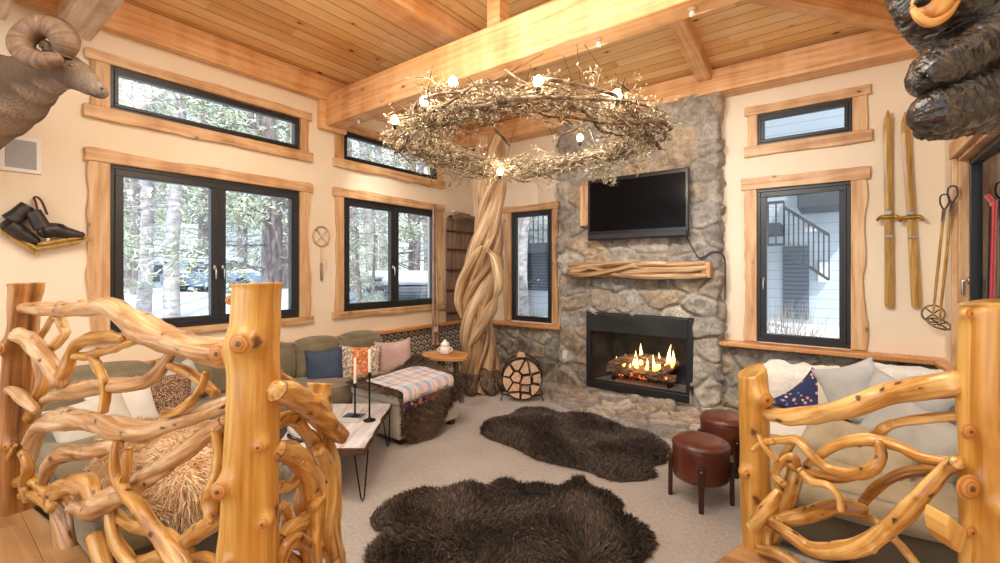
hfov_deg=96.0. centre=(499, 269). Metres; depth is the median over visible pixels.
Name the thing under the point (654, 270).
mantel shelf
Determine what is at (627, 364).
log
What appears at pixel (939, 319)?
basket
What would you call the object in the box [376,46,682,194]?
chandelier
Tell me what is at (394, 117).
bulb
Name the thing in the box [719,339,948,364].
trim
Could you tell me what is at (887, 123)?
ski
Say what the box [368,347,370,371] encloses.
taper
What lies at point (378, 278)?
parked car
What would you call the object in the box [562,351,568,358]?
wall outlet
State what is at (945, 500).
seat cushion
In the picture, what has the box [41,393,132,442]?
throw pillow
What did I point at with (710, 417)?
cushion
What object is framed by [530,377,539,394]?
log
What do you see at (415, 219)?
pine tree
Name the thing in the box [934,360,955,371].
trim
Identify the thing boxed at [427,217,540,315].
tree
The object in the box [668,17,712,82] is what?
ceiling beam
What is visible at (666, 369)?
log
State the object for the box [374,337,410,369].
throw pillow
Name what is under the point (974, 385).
log railing
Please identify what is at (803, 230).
neighbor house
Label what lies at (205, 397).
seat cushion
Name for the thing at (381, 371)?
seat cushion
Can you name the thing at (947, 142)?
wall
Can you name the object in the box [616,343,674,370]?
fire
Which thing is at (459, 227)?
toboggan
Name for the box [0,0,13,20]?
ceiling beam
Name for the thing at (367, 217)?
tree
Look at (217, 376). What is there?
cushion
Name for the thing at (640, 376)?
embers
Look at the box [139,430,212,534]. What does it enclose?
pillow
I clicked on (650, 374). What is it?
log
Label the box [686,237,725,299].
cable
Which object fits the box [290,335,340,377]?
cushion
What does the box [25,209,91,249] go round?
skate
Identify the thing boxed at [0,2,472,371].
wall
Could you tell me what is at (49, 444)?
seat cushion
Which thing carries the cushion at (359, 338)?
on the sectional sofa at (292, 355)
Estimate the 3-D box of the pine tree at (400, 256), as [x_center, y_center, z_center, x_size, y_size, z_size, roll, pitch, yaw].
[-6.142,-5.107,26.027,6.261,12.912,6.277,0,0,42]
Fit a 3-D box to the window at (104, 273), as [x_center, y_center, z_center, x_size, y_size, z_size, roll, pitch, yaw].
[-2.861,-0.200,4.539,0.162,1.650,2.046,0,0,37]
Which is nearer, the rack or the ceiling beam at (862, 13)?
the ceiling beam at (862, 13)
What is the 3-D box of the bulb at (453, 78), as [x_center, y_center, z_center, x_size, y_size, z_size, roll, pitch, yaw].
[-0.267,-1.055,2.570,0.058,0.098,0.057,0,0,37]
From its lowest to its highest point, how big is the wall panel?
0.705 m
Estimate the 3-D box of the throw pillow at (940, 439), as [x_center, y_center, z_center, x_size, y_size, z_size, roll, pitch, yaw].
[2.524,1.046,2.752,0.295,0.609,0.701,0,0,-17]
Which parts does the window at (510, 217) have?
casing, casing, frame, sash, casing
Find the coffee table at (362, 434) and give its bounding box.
[281,403,391,501]
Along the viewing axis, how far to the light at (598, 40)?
3.39 m
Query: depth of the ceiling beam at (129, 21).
4.40 m
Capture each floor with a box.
[0,508,805,562]
[215,370,848,562]
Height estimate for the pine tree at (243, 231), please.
12.628 m
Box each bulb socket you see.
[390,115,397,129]
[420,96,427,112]
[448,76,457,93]
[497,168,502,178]
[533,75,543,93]
[577,134,582,145]
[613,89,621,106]
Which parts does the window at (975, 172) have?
casing, handle, casing, sash, pane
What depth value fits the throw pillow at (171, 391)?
3.73 m
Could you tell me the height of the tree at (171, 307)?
11.762 m
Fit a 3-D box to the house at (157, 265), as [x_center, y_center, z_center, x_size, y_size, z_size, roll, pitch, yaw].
[-15.771,-0.546,25.911,8.600,3.700,4.800,0,0,-17]
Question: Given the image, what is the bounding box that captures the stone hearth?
[548,384,738,439]
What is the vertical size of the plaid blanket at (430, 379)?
0.214 m
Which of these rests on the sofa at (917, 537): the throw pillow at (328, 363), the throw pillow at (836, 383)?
the throw pillow at (836, 383)
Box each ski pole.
[920,194,949,322]
[926,185,958,330]
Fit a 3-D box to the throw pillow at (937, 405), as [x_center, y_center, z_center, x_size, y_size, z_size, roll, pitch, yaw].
[2.791,0.973,3.126,0.280,0.499,0.573,0,0,-25]
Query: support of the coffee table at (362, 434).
on the floor at (459, 452)
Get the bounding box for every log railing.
[0,282,282,562]
[266,370,349,562]
[738,298,999,562]
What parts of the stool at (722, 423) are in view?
leg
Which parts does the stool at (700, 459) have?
leg, leg, leg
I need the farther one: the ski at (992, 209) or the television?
the television
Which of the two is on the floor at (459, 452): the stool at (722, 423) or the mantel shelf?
the stool at (722, 423)
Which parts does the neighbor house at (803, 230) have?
balcony rail, balcony rail, louvered door, stair rail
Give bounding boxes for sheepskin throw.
[344,352,464,444]
[763,359,839,402]
[873,362,945,379]
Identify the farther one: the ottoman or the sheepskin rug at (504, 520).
the ottoman
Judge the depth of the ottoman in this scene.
4.32 m
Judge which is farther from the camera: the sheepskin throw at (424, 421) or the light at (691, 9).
the sheepskin throw at (424, 421)
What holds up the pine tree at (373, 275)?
on the ground
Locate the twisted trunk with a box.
[454,133,507,396]
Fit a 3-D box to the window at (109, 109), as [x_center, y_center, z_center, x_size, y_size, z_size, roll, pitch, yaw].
[-2.867,-1.560,4.545,0.146,0.585,2.024,0,0,37]
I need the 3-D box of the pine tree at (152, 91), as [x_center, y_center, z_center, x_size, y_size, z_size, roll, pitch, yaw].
[-18.685,-4.548,24.006,5.779,11.919,5.794,0,0,34]
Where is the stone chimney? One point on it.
(701, 118)
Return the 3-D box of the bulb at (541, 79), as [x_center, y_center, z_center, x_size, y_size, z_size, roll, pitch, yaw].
[0.208,-1.000,2.430,0.058,0.098,0.056,0,0,37]
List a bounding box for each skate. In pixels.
[0,202,40,255]
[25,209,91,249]
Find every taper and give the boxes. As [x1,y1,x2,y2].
[353,357,356,382]
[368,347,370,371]
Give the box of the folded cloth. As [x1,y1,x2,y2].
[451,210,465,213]
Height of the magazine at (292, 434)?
0.118 m
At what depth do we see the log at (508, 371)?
5.61 m
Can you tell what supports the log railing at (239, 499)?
on the floor at (459, 452)
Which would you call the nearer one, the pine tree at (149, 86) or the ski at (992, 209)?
the ski at (992, 209)
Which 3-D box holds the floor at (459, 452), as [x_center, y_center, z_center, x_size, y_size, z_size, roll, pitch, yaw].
[-0.915,1.710,2.289,6.180,0.120,9.550,0,0,37]
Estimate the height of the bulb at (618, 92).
0.098 m
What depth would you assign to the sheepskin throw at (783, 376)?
3.88 m
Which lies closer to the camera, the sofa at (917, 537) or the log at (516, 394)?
the sofa at (917, 537)
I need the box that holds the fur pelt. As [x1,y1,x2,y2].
[82,415,214,522]
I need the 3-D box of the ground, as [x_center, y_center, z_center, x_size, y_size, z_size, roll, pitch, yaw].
[-6.640,1.339,16.924,61.000,1.322,71.000,0,0,37]
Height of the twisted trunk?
3.585 m
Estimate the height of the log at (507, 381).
0.177 m
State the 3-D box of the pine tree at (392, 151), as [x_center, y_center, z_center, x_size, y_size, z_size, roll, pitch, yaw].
[-3.554,-5.437,22.870,5.731,13.776,6.121,0,0,2]
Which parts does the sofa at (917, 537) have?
frame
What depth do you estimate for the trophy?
2.63 m
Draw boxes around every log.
[503,374,512,390]
[504,360,512,376]
[508,382,519,391]
[509,390,519,397]
[511,356,523,369]
[511,368,521,382]
[516,347,525,357]
[520,356,528,373]
[521,369,530,383]
[521,384,528,391]
[521,387,530,398]
[528,356,538,373]
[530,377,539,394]
[532,369,540,383]
[606,364,677,382]
[608,353,634,367]
[619,362,663,369]
[632,354,660,361]
[643,357,675,364]
[656,360,680,377]
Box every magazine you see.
[287,422,315,442]
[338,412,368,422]
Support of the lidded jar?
on the side table at (455, 357)
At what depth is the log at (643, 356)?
5.87 m
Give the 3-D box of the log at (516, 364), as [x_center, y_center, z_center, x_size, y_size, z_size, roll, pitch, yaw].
[0.228,1.192,5.813,0.170,0.137,0.362,0,0,3]
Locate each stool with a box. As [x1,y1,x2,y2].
[667,431,735,514]
[698,409,739,478]
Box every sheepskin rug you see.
[361,472,660,562]
[479,405,671,483]
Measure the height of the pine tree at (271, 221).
12.912 m
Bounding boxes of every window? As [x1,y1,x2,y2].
[82,46,312,162]
[83,147,313,342]
[332,125,444,188]
[332,187,445,318]
[502,201,559,323]
[741,166,870,350]
[744,84,872,157]
[949,130,999,363]
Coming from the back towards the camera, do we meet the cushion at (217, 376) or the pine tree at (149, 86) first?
the pine tree at (149, 86)
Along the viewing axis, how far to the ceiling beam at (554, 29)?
3.76 m
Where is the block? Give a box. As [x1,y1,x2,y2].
[580,185,587,226]
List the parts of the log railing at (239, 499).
post, rail, rail, post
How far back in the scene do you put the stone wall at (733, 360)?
5.05 m
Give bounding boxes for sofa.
[35,330,391,562]
[770,403,957,562]
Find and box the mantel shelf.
[567,261,713,279]
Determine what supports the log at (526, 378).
on the log at (524, 387)
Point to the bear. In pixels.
(954, 81)
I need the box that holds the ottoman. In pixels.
[351,386,457,444]
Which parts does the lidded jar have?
lid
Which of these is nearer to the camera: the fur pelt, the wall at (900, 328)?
the fur pelt
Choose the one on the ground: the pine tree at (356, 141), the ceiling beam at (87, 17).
the pine tree at (356, 141)
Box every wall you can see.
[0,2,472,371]
[473,58,944,357]
[493,324,560,382]
[720,346,937,410]
[945,140,973,366]
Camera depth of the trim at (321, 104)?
5.38 m
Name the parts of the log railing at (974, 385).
post, rail, post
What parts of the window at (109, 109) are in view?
casing, casing, casing, frame, sash, casing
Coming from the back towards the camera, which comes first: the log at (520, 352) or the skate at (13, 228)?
the log at (520, 352)
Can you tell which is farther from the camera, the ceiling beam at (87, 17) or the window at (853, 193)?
the window at (853, 193)
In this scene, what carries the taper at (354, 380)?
in the candle holder at (354, 415)
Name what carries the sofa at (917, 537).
on the floor at (459, 452)
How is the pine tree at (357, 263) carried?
on the ground
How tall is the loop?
0.188 m
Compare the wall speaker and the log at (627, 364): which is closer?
the wall speaker
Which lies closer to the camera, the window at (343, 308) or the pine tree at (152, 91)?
the window at (343, 308)
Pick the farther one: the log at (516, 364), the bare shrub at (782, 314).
the bare shrub at (782, 314)
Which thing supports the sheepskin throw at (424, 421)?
on the ottoman
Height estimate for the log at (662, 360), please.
0.132 m
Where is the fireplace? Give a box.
[586,311,693,403]
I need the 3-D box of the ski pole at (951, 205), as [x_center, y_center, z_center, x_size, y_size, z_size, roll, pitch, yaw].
[3.774,-0.090,3.849,0.172,1.215,0.296,0,0,37]
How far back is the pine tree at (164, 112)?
28.73 m
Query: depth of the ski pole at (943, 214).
4.08 m
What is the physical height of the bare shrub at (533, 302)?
0.932 m
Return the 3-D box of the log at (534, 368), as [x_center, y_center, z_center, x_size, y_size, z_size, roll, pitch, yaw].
[0.435,1.222,5.811,0.134,0.157,0.346,0,0,3]
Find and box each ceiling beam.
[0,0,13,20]
[14,0,473,150]
[58,0,123,40]
[326,0,741,128]
[354,0,475,46]
[464,29,919,149]
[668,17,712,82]
[742,0,900,33]
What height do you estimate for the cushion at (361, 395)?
0.136 m
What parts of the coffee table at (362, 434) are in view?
hairpin leg, hairpin leg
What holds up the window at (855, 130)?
in the wall at (900, 328)
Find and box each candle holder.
[349,383,359,417]
[363,372,375,422]
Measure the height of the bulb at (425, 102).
0.098 m
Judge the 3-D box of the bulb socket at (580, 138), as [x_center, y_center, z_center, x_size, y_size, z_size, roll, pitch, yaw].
[0.697,-1.133,3.920,0.058,0.098,0.056,0,0,37]
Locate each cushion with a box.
[35,416,159,472]
[40,360,153,415]
[49,459,285,557]
[153,356,225,397]
[192,392,288,420]
[280,342,295,377]
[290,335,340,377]
[294,377,353,403]
[338,330,381,346]
[345,370,391,379]
[351,386,399,406]
[672,431,730,453]
[700,409,738,426]
[770,434,957,543]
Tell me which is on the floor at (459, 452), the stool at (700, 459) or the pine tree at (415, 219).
the stool at (700, 459)
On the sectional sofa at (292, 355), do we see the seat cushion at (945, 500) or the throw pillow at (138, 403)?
the throw pillow at (138, 403)
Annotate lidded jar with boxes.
[437,340,452,354]
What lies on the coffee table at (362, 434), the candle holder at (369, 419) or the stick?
the candle holder at (369, 419)
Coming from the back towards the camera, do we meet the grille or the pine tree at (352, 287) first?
the pine tree at (352, 287)
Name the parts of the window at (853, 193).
casing, handle, sash, frame, casing, casing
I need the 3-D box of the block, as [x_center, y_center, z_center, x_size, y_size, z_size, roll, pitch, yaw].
[1.172,-0.860,6.096,0.120,0.540,0.160,0,0,37]
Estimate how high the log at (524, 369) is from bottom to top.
0.166 m
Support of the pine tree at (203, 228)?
on the ground
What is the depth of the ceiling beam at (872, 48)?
4.84 m
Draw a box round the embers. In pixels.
[614,373,666,379]
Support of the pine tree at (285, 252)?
on the ground
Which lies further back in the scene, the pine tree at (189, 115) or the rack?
the pine tree at (189, 115)
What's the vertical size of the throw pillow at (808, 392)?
0.569 m
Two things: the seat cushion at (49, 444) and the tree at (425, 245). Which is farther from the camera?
the tree at (425, 245)
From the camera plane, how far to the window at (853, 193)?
4.73 m
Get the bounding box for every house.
[153,223,261,287]
[527,108,843,326]
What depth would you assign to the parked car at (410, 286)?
11.23 m
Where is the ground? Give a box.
[124,287,838,337]
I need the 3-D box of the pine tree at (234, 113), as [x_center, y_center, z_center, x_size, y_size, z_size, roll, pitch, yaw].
[-22.301,-7.349,38.188,8.691,17.878,8.669,0,0,29]
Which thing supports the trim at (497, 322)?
attached to the wall at (900, 328)
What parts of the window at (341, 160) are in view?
casing, casing, frame, sash, casing, casing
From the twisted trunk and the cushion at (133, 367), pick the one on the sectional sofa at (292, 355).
the cushion at (133, 367)
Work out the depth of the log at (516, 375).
5.61 m
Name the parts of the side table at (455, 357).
leg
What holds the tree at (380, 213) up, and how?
on the ground
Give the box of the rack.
[500,354,543,400]
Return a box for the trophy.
[0,15,109,149]
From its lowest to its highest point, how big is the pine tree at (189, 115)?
14.898 m
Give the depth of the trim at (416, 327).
6.44 m
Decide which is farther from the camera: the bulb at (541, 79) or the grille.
the grille
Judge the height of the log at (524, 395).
0.063 m
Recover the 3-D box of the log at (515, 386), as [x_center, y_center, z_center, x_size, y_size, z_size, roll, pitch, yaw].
[0.187,1.468,5.810,0.149,0.112,0.372,0,0,3]
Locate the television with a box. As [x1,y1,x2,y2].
[588,167,689,240]
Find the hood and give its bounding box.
[589,313,687,338]
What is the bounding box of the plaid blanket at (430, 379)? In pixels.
[367,366,453,411]
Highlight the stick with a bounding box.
[432,204,438,345]
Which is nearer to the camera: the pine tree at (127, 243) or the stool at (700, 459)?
the stool at (700, 459)
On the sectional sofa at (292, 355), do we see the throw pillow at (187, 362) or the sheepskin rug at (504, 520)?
the throw pillow at (187, 362)
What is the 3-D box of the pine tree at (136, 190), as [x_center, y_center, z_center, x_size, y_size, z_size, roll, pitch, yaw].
[-12.947,-3.402,15.881,4.081,9.184,3.821,0,0,32]
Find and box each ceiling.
[124,0,885,129]
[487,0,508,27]
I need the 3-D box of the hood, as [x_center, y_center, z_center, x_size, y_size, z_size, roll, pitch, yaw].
[1.734,0.698,5.714,1.268,0.235,0.102,0,0,37]
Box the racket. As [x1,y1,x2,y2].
[313,225,329,280]
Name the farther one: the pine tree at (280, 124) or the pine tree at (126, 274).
the pine tree at (280, 124)
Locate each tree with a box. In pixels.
[119,77,195,288]
[119,78,198,294]
[119,79,423,300]
[119,80,253,317]
[119,82,248,313]
[124,213,150,306]
[126,86,198,242]
[130,86,194,223]
[130,99,261,290]
[146,88,214,223]
[160,106,287,268]
[168,99,254,224]
[172,102,260,225]
[202,121,289,288]
[220,113,259,223]
[254,115,285,222]
[284,141,426,291]
[347,138,421,291]
[347,143,426,270]
[348,139,427,277]
[350,228,387,302]
[352,141,404,270]
[352,141,426,266]
[352,222,387,301]
[372,151,423,262]
[377,151,427,270]
[411,216,546,282]
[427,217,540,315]
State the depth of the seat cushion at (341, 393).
4.62 m
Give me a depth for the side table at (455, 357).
5.58 m
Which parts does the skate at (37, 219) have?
blade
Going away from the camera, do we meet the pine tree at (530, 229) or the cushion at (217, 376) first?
the cushion at (217, 376)
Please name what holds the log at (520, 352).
on the rack
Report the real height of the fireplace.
1.015 m
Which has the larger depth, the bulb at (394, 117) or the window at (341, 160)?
the window at (341, 160)
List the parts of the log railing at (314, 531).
post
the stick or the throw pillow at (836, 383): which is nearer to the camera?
the throw pillow at (836, 383)
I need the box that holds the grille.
[5,139,36,169]
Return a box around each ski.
[876,110,901,306]
[898,112,924,306]
[984,194,996,298]
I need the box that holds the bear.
[884,0,999,140]
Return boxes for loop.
[33,196,47,214]
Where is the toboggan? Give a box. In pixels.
[446,213,474,321]
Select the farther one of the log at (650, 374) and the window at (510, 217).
the window at (510, 217)
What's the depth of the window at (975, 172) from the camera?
3.63 m
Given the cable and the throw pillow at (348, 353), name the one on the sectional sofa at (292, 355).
the throw pillow at (348, 353)
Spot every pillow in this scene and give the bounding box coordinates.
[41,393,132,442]
[84,387,158,419]
[129,374,191,412]
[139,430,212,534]
[165,359,204,393]
[304,347,342,378]
[339,344,380,377]
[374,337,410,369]
[770,421,806,435]
[773,367,827,407]
[801,420,886,450]
[810,357,874,401]
[826,432,919,481]
[848,367,954,423]
[859,402,956,483]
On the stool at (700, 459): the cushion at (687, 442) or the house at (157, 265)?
the cushion at (687, 442)
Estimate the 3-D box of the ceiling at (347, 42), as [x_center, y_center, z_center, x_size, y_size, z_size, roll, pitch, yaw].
[-0.749,-2.531,2.509,7.280,0.702,10.100,0,0,37]
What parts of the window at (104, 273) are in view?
casing, sash, casing, casing, handle, handle, sash, casing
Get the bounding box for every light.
[595,38,601,46]
[687,6,695,16]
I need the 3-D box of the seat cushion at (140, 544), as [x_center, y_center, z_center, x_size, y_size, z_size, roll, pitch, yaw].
[-2.042,1.285,2.763,1.142,0.223,0.943,0,0,37]
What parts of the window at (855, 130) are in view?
casing, frame, sash, casing, casing, casing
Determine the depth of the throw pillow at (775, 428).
3.22 m
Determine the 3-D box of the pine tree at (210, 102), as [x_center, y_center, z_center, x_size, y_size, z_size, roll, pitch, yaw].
[-16.545,-5.104,27.128,6.277,12.912,6.261,0,0,11]
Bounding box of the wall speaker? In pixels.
[0,136,41,174]
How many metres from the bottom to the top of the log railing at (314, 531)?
1.212 m
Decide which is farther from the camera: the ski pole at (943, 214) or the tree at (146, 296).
the tree at (146, 296)
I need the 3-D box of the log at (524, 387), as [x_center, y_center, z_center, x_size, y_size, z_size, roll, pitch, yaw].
[0.325,1.491,5.822,0.106,0.090,0.335,0,0,3]
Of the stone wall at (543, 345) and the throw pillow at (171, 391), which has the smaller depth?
the throw pillow at (171, 391)
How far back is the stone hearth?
5.20 m
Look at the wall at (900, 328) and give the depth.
4.51 m
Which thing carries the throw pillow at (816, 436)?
on the sofa at (917, 537)
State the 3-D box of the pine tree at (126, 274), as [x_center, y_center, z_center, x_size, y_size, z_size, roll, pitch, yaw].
[-17.656,-5.519,20.852,5.731,13.776,6.121,0,0,-7]
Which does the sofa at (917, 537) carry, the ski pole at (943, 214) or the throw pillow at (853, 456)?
the throw pillow at (853, 456)
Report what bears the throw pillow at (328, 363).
on the sectional sofa at (292, 355)
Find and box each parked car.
[160,257,260,291]
[350,270,427,301]
[354,275,427,302]
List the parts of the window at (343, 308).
casing, sash, casing, casing, frame, sash, casing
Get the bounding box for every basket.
[920,304,945,322]
[926,317,950,330]
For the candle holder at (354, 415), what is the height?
0.289 m
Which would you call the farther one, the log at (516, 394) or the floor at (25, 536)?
the log at (516, 394)
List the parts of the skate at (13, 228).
blade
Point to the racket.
(327, 230)
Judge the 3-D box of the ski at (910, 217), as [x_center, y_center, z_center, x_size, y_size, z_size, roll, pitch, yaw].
[3.915,-0.576,4.285,0.191,1.861,0.082,0,0,37]
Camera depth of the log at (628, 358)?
5.99 m
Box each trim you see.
[142,320,461,364]
[317,99,346,134]
[492,320,560,329]
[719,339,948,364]
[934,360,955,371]
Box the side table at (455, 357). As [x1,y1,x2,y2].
[422,350,468,402]
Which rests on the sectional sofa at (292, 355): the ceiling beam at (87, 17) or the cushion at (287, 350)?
the cushion at (287, 350)
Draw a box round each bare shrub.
[530,302,547,316]
[767,300,832,336]
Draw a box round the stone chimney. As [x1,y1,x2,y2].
[554,92,727,408]
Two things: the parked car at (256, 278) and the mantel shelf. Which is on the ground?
the parked car at (256, 278)
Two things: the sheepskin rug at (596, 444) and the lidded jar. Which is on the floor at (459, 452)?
the sheepskin rug at (596, 444)
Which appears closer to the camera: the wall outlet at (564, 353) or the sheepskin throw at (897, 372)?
the sheepskin throw at (897, 372)
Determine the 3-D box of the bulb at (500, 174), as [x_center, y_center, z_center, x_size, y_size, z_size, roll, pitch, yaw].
[0.000,-0.870,4.070,0.058,0.098,0.056,0,0,37]
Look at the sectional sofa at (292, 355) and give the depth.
3.74 m
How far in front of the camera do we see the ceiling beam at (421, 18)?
4.35 m
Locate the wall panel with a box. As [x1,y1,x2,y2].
[380,323,461,368]

